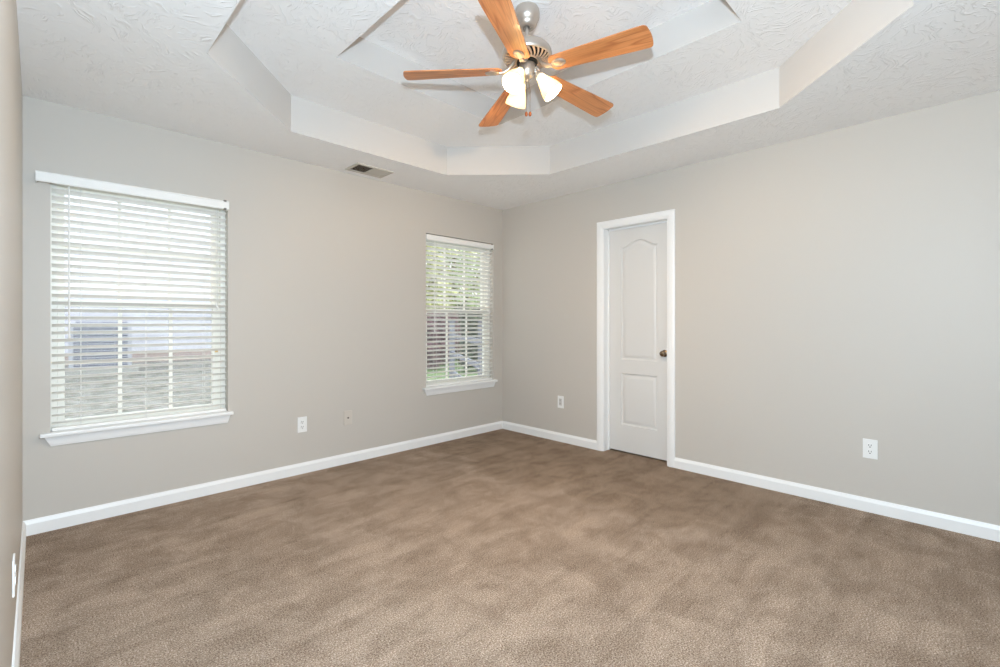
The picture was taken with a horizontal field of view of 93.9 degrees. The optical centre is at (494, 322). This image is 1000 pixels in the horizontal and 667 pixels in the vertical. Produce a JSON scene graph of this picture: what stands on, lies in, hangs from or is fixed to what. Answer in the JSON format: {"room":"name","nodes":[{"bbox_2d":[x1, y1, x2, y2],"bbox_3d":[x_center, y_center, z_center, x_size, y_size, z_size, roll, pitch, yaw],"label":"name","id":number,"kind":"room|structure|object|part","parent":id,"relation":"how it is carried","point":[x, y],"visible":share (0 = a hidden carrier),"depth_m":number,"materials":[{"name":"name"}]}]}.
{"room":"empty bedroom","nodes":[
{"label":"empty bedroom","id":0,"kind":"room"},
{"bbox_2d":[0,0,22,666],"bbox_3d":[-1.107,-0.036,0.976,0.100,2.440,4.400,0,0,-44],"label":"wall","id":1,"kind":"structure","parent":0,"point":[11,97],"depth_m":1.43,"materials":[{"name":"grey paint"}]},
{"bbox_2d":[12,553,16,597],"bbox_3d":[-1.593,0.839,1.552,0.009,0.120,0.073,0,0,-44],"label":"wall outlet","id":2,"kind":"object","parent":1,"relation":"attached to","point":[14,566],"visible":1,"depth_m":1.53,"materials":[{"name":"white plastic"}]},
{"bbox_3d":[-1.594,0.839,1.550,0.006,0.120,0.073,0,0,-44],"label":"plate","id":3,"kind":"part","parent":2,"relation":"part of","materials":[{"name":"white plastic"}]},
{"bbox_2d":[12,522,25,666],"bbox_3d":[-1.096,1.142,1.047,0.015,0.084,4.285,0,0,-44],"label":"baseboard","id":4,"kind":"structure","parent":1,"relation":"attached to","point":[19,603],"depth_m":1.83,"materials":[{"name":"white paint"}]},
{"bbox_2d":[23,96,502,520],"bbox_3d":[-1.299,-0.036,3.963,4.000,2.440,0.140,0,0,-44],"label":"wall","id":5,"kind":"structure","parent":0,"point":[325,271],"depth_m":3.51,"materials":[{"name":"grey paint"}]},
{"bbox_2d":[40,183,233,445],"bbox_3d":[-2.244,-0.070,3.009,0.979,1.551,0.181,0,0,-44],"label":"window","id":6,"kind":"structure","parent":5,"relation":"in","point":[63,437],"depth_m":2.94,"materials":[{"name":"white plastic"}]},
{"bbox_2d":[35,170,228,430],"bbox_3d":[-2.228,-0.111,2.957,0.964,1.472,0.122,0,0,-44],"label":"window blind","id":7,"kind":"object","parent":6,"relation":"attached to","point":[56,179],"visible":1,"depth_m":2.95,"materials":[{"name":"white plastic"}]},
{"bbox_3d":[-2.458,-0.099,2.780,0.002,1.415,0.053,0,0,-44],"label":"ladder cord","id":8,"kind":"part","parent":7,"relation":"part of","materials":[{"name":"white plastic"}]},
{"bbox_3d":[-2.228,0.616,3.004,0.895,0.018,0.052,0,0,-44],"label":"rail","id":9,"kind":"part","parent":7,"relation":"part of","materials":[{"name":"white plastic"}]},
{"bbox_3d":[-2.234,-0.099,2.999,0.002,1.415,0.053,0,0,-44],"label":"ladder cord","id":10,"kind":"part","parent":7,"relation":"part of","materials":[{"name":"white fabric"}]},
{"bbox_3d":[-1.926,-0.461,3.248,0.015,0.690,0.005,0,0,-44],"label":"lift cord","id":11,"kind":"part","parent":7,"relation":"part of","materials":[{"name":"white fabric"}]},
{"bbox_3d":[-2.219,0.638,2.983,0.979,0.022,0.108,0,0,-44],"label":"sill","id":12,"kind":"part","parent":6,"relation":"part of","materials":[{"name":"white paint"}]},
{"bbox_3d":[-2.287,-0.453,3.066,0.849,0.717,0.030,0,0,-44],"label":"sash","id":13,"kind":"part","parent":6,"relation":"part of","materials":[{"name":"white plastic"}]},
{"bbox_3d":[-2.263,0.239,3.041,0.849,0.750,0.032,0,0,-44],"label":"sash","id":14,"kind":"part","parent":6,"relation":"part of","materials":[{"name":"white plastic"}]},
{"bbox_2d":[23,421,502,535],"bbox_3d":[-1.252,1.142,3.900,3.780,0.084,0.015,0,0,-44],"label":"baseboard","id":15,"kind":"structure","parent":5,"relation":"attached to","point":[85,515],"depth_m":3.27,"materials":[{"name":"white paint"}]},
{"bbox_2d":[297,416,306,432],"bbox_3d":[-1.503,0.801,3.659,0.073,0.120,0.009,0,0,-44],"label":"wall outlet","id":16,"kind":"object","parent":5,"relation":"attached to","point":[301,421],"visible":1,"depth_m":3.65,"materials":[{"name":"white plastic"}]},
{"bbox_2d":[344,410,351,424],"bbox_3d":[-1.226,0.802,3.926,0.073,0.120,0.014,0,0,-44],"label":"outlet","id":17,"kind":"object","parent":5,"relation":"attached to","point":[347,414],"visible":1,"depth_m":3.92,"materials":[{"name":"beige paint"}]},
{"bbox_2d":[422,241,497,395],"bbox_3d":[-0.371,-0.077,4.840,0.977,1.566,0.181,0,0,-44],"label":"window","id":18,"kind":"structure","parent":5,"relation":"in","point":[434,390],"depth_m":4.93,"materials":[{"name":"white plastic"}]},
{"bbox_3d":[-0.414,-0.460,4.896,0.847,0.732,0.030,0,0,-44],"label":"sash","id":19,"kind":"part","parent":18,"relation":"part of","materials":[{"name":"white plastic"}]},
{"bbox_3d":[-0.390,0.239,4.871,0.847,0.750,0.032,0,0,-44],"label":"sash","id":20,"kind":"part","parent":18,"relation":"part of","materials":[{"name":"white plastic"}]},
{"bbox_2d":[426,234,493,386],"bbox_3d":[-0.347,-0.116,4.829,0.900,1.482,0.073,0,0,-44],"label":"window blind","id":21,"kind":"object","parent":18,"relation":"attached to","point":[432,238],"visible":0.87,"depth_m":4.80,"materials":[{"name":"white plastic"}]},
{"bbox_3d":[-0.585,-0.099,4.611,0.002,1.415,0.053,0,0,-44],"label":"ladder cord","id":22,"kind":"part","parent":21,"relation":"part of","materials":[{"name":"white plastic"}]},
{"bbox_3d":[-0.361,-0.099,4.829,0.002,1.415,0.053,0,0,-44],"label":"ladder cord","id":23,"kind":"part","parent":21,"relation":"part of","materials":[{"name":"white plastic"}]},
{"bbox_3d":[-0.355,0.616,4.835,0.893,0.018,0.052,0,0,-44],"label":"rail","id":24,"kind":"part","parent":21,"relation":"part of","materials":[{"name":"white plastic"}]},
{"bbox_3d":[-0.131,-0.099,5.054,0.002,1.415,0.053,0,0,-44],"label":"ladder cord","id":25,"kind":"part","parent":21,"relation":"part of","materials":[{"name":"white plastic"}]},
{"bbox_3d":[-0.054,-0.461,5.078,0.015,0.690,0.005,0,0,-44],"label":"lift cord","id":26,"kind":"part","parent":21,"relation":"part of","materials":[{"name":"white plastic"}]},
{"bbox_3d":[-0.346,0.638,4.814,0.977,0.022,0.108,0,0,-44],"label":"sill","id":27,"kind":"part","parent":18,"relation":"part of","materials":[{"name":"white paint"}]},
{"bbox_3d":[-0.401,-0.116,4.883,0.905,1.488,0.077,0,0,-44],"label":"frame","id":28,"kind":"part","parent":18,"relation":"part of","materials":[{"name":"white plastic"}]},
{"bbox_2d":[16,0,999,209],"bbox_3d":[0.517,-1.465,2.662,4.780,0.418,4.540,0,0,-44],"label":"ceiling","id":29,"kind":"structure","parent":0,"point":[322,83],"depth_m":2.67,"materials":[{"name":"white textured plaster paint"}]},
{"bbox_2d":[345,162,393,177],"bbox_3d":[-1.028,-1.252,3.857,0.330,0.008,0.210,0,0,-44],"label":"ceiling vent","id":30,"kind":"object","parent":29,"relation":"in","point":[361,168],"visible":1,"depth_m":3.85,"materials":[{"name":"white metal"}]},
{"bbox_2d":[403,0,653,126],"bbox_3d":[0.210,-1.388,2.504,1.246,0.572,1.260,0,0,-44],"label":"ceiling fan","id":31,"kind":"object","parent":29,"relation":"hanging from","point":[527,54],"visible":1,"depth_m":2.43,"materials":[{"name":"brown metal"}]},
{"bbox_3d":[-0.219,-1.323,2.485,0.522,0.006,0.140,-3,12,-2],"label":"blade","id":32,"kind":"part","parent":31,"relation":"part of","materials":[{"name":"brown wood"}]},
{"bbox_3d":[0.043,-1.323,2.869,0.140,0.006,0.522,-12,1,-20],"label":"blade","id":33,"kind":"part","parent":31,"relation":"part of","materials":[{"name":"brown wood"}]},
{"bbox_3d":[0.065,-1.323,2.117,0.140,0.006,0.522,12,7,15],"label":"blade","id":34,"kind":"part","parent":31,"relation":"part of","materials":[{"name":"brown wood"}]},
{"bbox_3d":[0.110,-1.256,2.399,0.138,0.146,0.114,0,0,-44],"label":"lamp shade","id":35,"kind":"part","parent":31,"relation":"part of","materials":[{"name":"white glass"}]},
{"bbox_3d":[0.133,-1.256,2.608,0.114,0.146,0.136,0,0,-44],"label":"lamp shade","id":36,"kind":"part","parent":31,"relation":"part of","materials":[{"name":"white glass"}]},
{"bbox_3d":[0.125,-1.286,2.424,0.053,0.057,0.045,0,0,-44],"label":"light bulb","id":37,"kind":"part","parent":31,"relation":"part of","materials":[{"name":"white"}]},
{"bbox_2d":[505,46,548,68],"bbox_3d":[0.176,-1.402,2.496,0.244,0.025,0.244,0,0,-44],"label":"motor housing","id":38,"kind":"object","parent":31,"relation":"attached to","point":[537,53],"depth_m":2.46,"materials":[{"name":"silver metal"}]},
{"bbox_3d":[0.301,-1.256,2.486,0.121,0.146,0.128,0,0,-44],"label":"lamp shade","id":39,"kind":"part","parent":31,"relation":"part of","materials":[{"name":"white glass"}]},
{"bbox_3d":[0.489,-1.323,2.738,0.522,0.006,0.140,4,-14,-38],"label":"blade","id":40,"kind":"part","parent":31,"relation":"part of","materials":[{"name":"brown wood"}]},
{"bbox_3d":[0.502,-1.323,2.273,0.522,0.006,0.140,4,-9,34],"label":"blade","id":41,"kind":"part","parent":31,"relation":"part of","materials":[{"name":"brown wood"}]},
{"bbox_2d":[20,429,999,666],"bbox_3d":[0.517,1.244,2.662,4.780,0.120,4.540,0,0,-44],"label":"floor","id":42,"kind":"structure","parent":0,"point":[501,547],"depth_m":2.18,"materials":[{"name":"beige carpet"}]},
{"bbox_2d":[503,90,999,525],"bbox_3d":[1.640,-0.036,3.731,0.120,2.440,4.300,0,0,-44],"label":"wall","id":43,"kind":"structure","parent":0,"point":[836,289],"depth_m":3.12,"materials":[{"name":"grey paint"}]},
{"bbox_2d":[503,421,596,449],"bbox_3d":[0.527,1.142,4.773,0.015,0.084,1.225,0,0,-44],"label":"baseboard","id":44,"kind":"structure","parent":43,"relation":"attached to","point":[565,438],"depth_m":4.71,"materials":[{"name":"white paint"}]},
{"bbox_2d":[558,396,563,407],"bbox_3d":[0.660,0.791,4.641,0.010,0.120,0.073,0,0,-44],"label":"wall outlet","id":45,"kind":"object","parent":43,"relation":"attached to","point":[560,398],"visible":1,"depth_m":4.63,"materials":[{"name":"white plastic"}]},
{"bbox_2d":[597,209,674,467],"bbox_3d":[1.256,0.130,4.113,0.138,2.108,0.741,0,0,-44],"label":"door","id":46,"kind":"structure","parent":43,"relation":"in","point":[636,254],"depth_m":4.15,"materials":[{"name":"white paint"}]},
{"bbox_3d":[1.292,0.159,4.148,0.035,2.022,0.599,0,0,-44],"label":"panel","id":47,"kind":"part","parent":46,"relation":"part of","materials":[{"name":"white paint"}]},
{"bbox_3d":[1.427,0.263,3.941,0.062,0.060,0.060,0,0,-44],"label":"knob","id":48,"kind":"part","parent":46,"relation":"part of","materials":[{"name":"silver metal"}]},
{"bbox_2d":[674,457,999,541],"bbox_3d":[2.282,1.142,2.977,0.015,0.084,2.324,0,0,-44],"label":"baseboard","id":49,"kind":"structure","parent":43,"relation":"attached to","point":[983,530],"depth_m":2.97,"materials":[{"name":"white paint"}]},
{"bbox_2d":[863,438,877,459],"bbox_3d":[2.346,0.790,2.916,0.009,0.120,0.073,0,0,-44],"label":"wall outlet","id":50,"kind":"object","parent":43,"relation":"attached to","point":[870,447],"visible":1,"depth_m":2.91,"materials":[{"name":"white plastic"}]},
{"label":"outside","id":51,"kind":"structure","parent":0,"visible":0},
{"bbox_2d":[65,356,477,418],"bbox_3d":[-4.445,1.154,29.902,56.000,0.500,41.360,0,0,-44],"label":"ground","id":52,"kind":"structure","parent":51,"point":[131,376],"depth_m":7.70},
{"bbox_2d":[65,322,138,375],"bbox_3d":[-7.556,0.479,9.006,1.120,0.980,1.000,0,0,-38],"label":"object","id":53,"kind":"object","parent":52,"relation":"on","point":[76,343],"visible":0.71,"depth_m":8.64,"materials":[{"name":"grey metal"}]},
{"bbox_2d":[73,327,127,366],"bbox_3d":[-7.555,0.439,9.004,0.890,0.740,0.894,0,0,-38],"label":"grille","id":54,"kind":"object","parent":53,"relation":"attached to","point":[77,343],"depth_m":8.65,"materials":[{"name":"white metal"}]},
{"bbox_2d":[75,322,127,322],"bbox_3d":[-7.556,-0.003,9.006,0.780,0.016,0.780,0,0,-38],"label":"fan grille","id":55,"kind":"object","parent":53,"relation":"attached to","point":[75,322],"depth_m":8.84,"materials":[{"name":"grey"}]},
{"bbox_2d":[64,194,210,365],"bbox_3d":[-12.568,-2.666,11.029,16.600,8.300,7.900,0,0,-44],"label":"sky","id":56,"kind":"structure","parent":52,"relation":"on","point":[77,197],"depth_m":10.64,"materials":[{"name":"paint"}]},
{"bbox_2d":[427,313,441,369],"bbox_3d":[-1.831,0.451,12.035,1.045,1.593,1.033,0,0,-11],"label":"shrub","id":57,"kind":"object","parent":52,"relation":"on","point":[428,317],"visible":0.21,"depth_m":11.90,"materials":[{"name":"green plant"}]},
{"bbox_2d":[431,313,448,364],"bbox_3d":[-1.696,0.436,13.792,1.039,1.696,1.037,0,0,-44],"label":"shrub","id":58,"kind":"object","parent":52,"relation":"on","point":[438,317],"visible":0.11,"depth_m":13.61,"materials":[{"name":"green plant"}]},
{"bbox_2d":[426,245,456,314],"bbox_3d":[-2.655,-2.044,16.655,2.843,6.759,2.803,0,0,-8],"label":"tree","id":59,"kind":"object","parent":52,"relation":"on","point":[439,304],"visible":0.04,"depth_m":16.33,"materials":[{"name":"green plant"}]},
{"bbox_2d":[426,255,469,317],"bbox_3d":[-3.108,-3.298,27.458,4.071,9.271,3.933,0,0,-44],"label":"tree","id":60,"kind":"object","parent":52,"relation":"on","point":[432,255],"visible":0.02,"depth_m":27.01,"materials":[{"name":"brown plant"}]},
{"bbox_2d":[429,247,479,313],"bbox_3d":[-1.757,-2.740,21.748,3.701,8.158,3.578,0,0,-44],"label":"tree","id":61,"kind":"object","parent":52,"relation":"on","point":[432,247],"visible":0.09,"depth_m":21.59,"materials":[{"name":"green plant"}]},
{"bbox_2d":[448,313,461,358],"bbox_3d":[-1.491,0.473,15.480,1.068,1.694,1.049,0,0,-44],"label":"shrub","id":62,"kind":"object","parent":52,"relation":"on","point":[448,313],"visible":0.1,"depth_m":15.35,"materials":[{"name":"green plant"}]},
{"bbox_2d":[456,304,469,347],"bbox_3d":[-1.347,0.242,18.733,1.148,2.162,1.135,0,0,-4],"label":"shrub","id":63,"kind":"object","parent":52,"relation":"on","point":[458,304],"visible":0.08,"depth_m":18.47,"materials":[{"name":"green plant"}]},
{"bbox_2d":[447,250,479,308],"bbox_3d":[-1.616,-4.349,33.457,4.539,11.374,4.534,0,0,-44],"label":"tree","id":64,"kind":"object","parent":52,"relation":"on","point":[458,250],"visible":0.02,"depth_m":33.19,"materials":[{"name":"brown plant"}]},
{"bbox_2d":[448,321,481,377],"bbox_3d":[-0.496,0.686,7.750,0.130,1.460,3.106,0,0,-13],"label":"rail fence","id":65,"kind":"object","parent":52,"relation":"on","point":[450,330],"visible":0.34,"depth_m":8.24,"materials":[{"name":"grey wood"}]},
{"bbox_3d":[-0.829,0.686,9.200,0.130,1.460,0.130,0,0,-13],"label":"post","id":66,"kind":"part","parent":65,"relation":"part of","materials":[{"name":"grey wood"}]},
{"bbox_3d":[-0.496,0.966,7.750,0.036,0.080,2.876,0,0,-13],"label":"rail","id":67,"kind":"part","parent":65,"relation":"part of","materials":[{"name":"grey wood"}]},
{"bbox_3d":[-0.496,0.266,7.750,0.036,0.080,2.876,0,0,-13],"label":"rail","id":68,"kind":"part","parent":65,"relation":"part of","materials":[{"name":"grey wood"}]},
{"bbox_3d":[-0.496,0.606,7.750,0.036,0.080,2.876,0,0,-13],"label":"rail","id":69,"kind":"part","parent":65,"relation":"part of","materials":[{"name":"grey wood"}]},
{"bbox_3d":[-0.163,0.686,6.300,0.130,1.460,0.130,0,0,-13],"label":"post","id":70,"kind":"part","parent":65,"relation":"part of","materials":[{"name":"grey wood"}]},
{"bbox_2d":[458,309,481,370],"bbox_3d":[-0.450,0.467,12.014,1.050,1.746,1.002,0,0,-44],"label":"shrub","id":71,"kind":"object","parent":52,"relation":"on","point":[462,334],"visible":0.26,"depth_m":11.85,"materials":[{"name":"green plant"}]}
]}

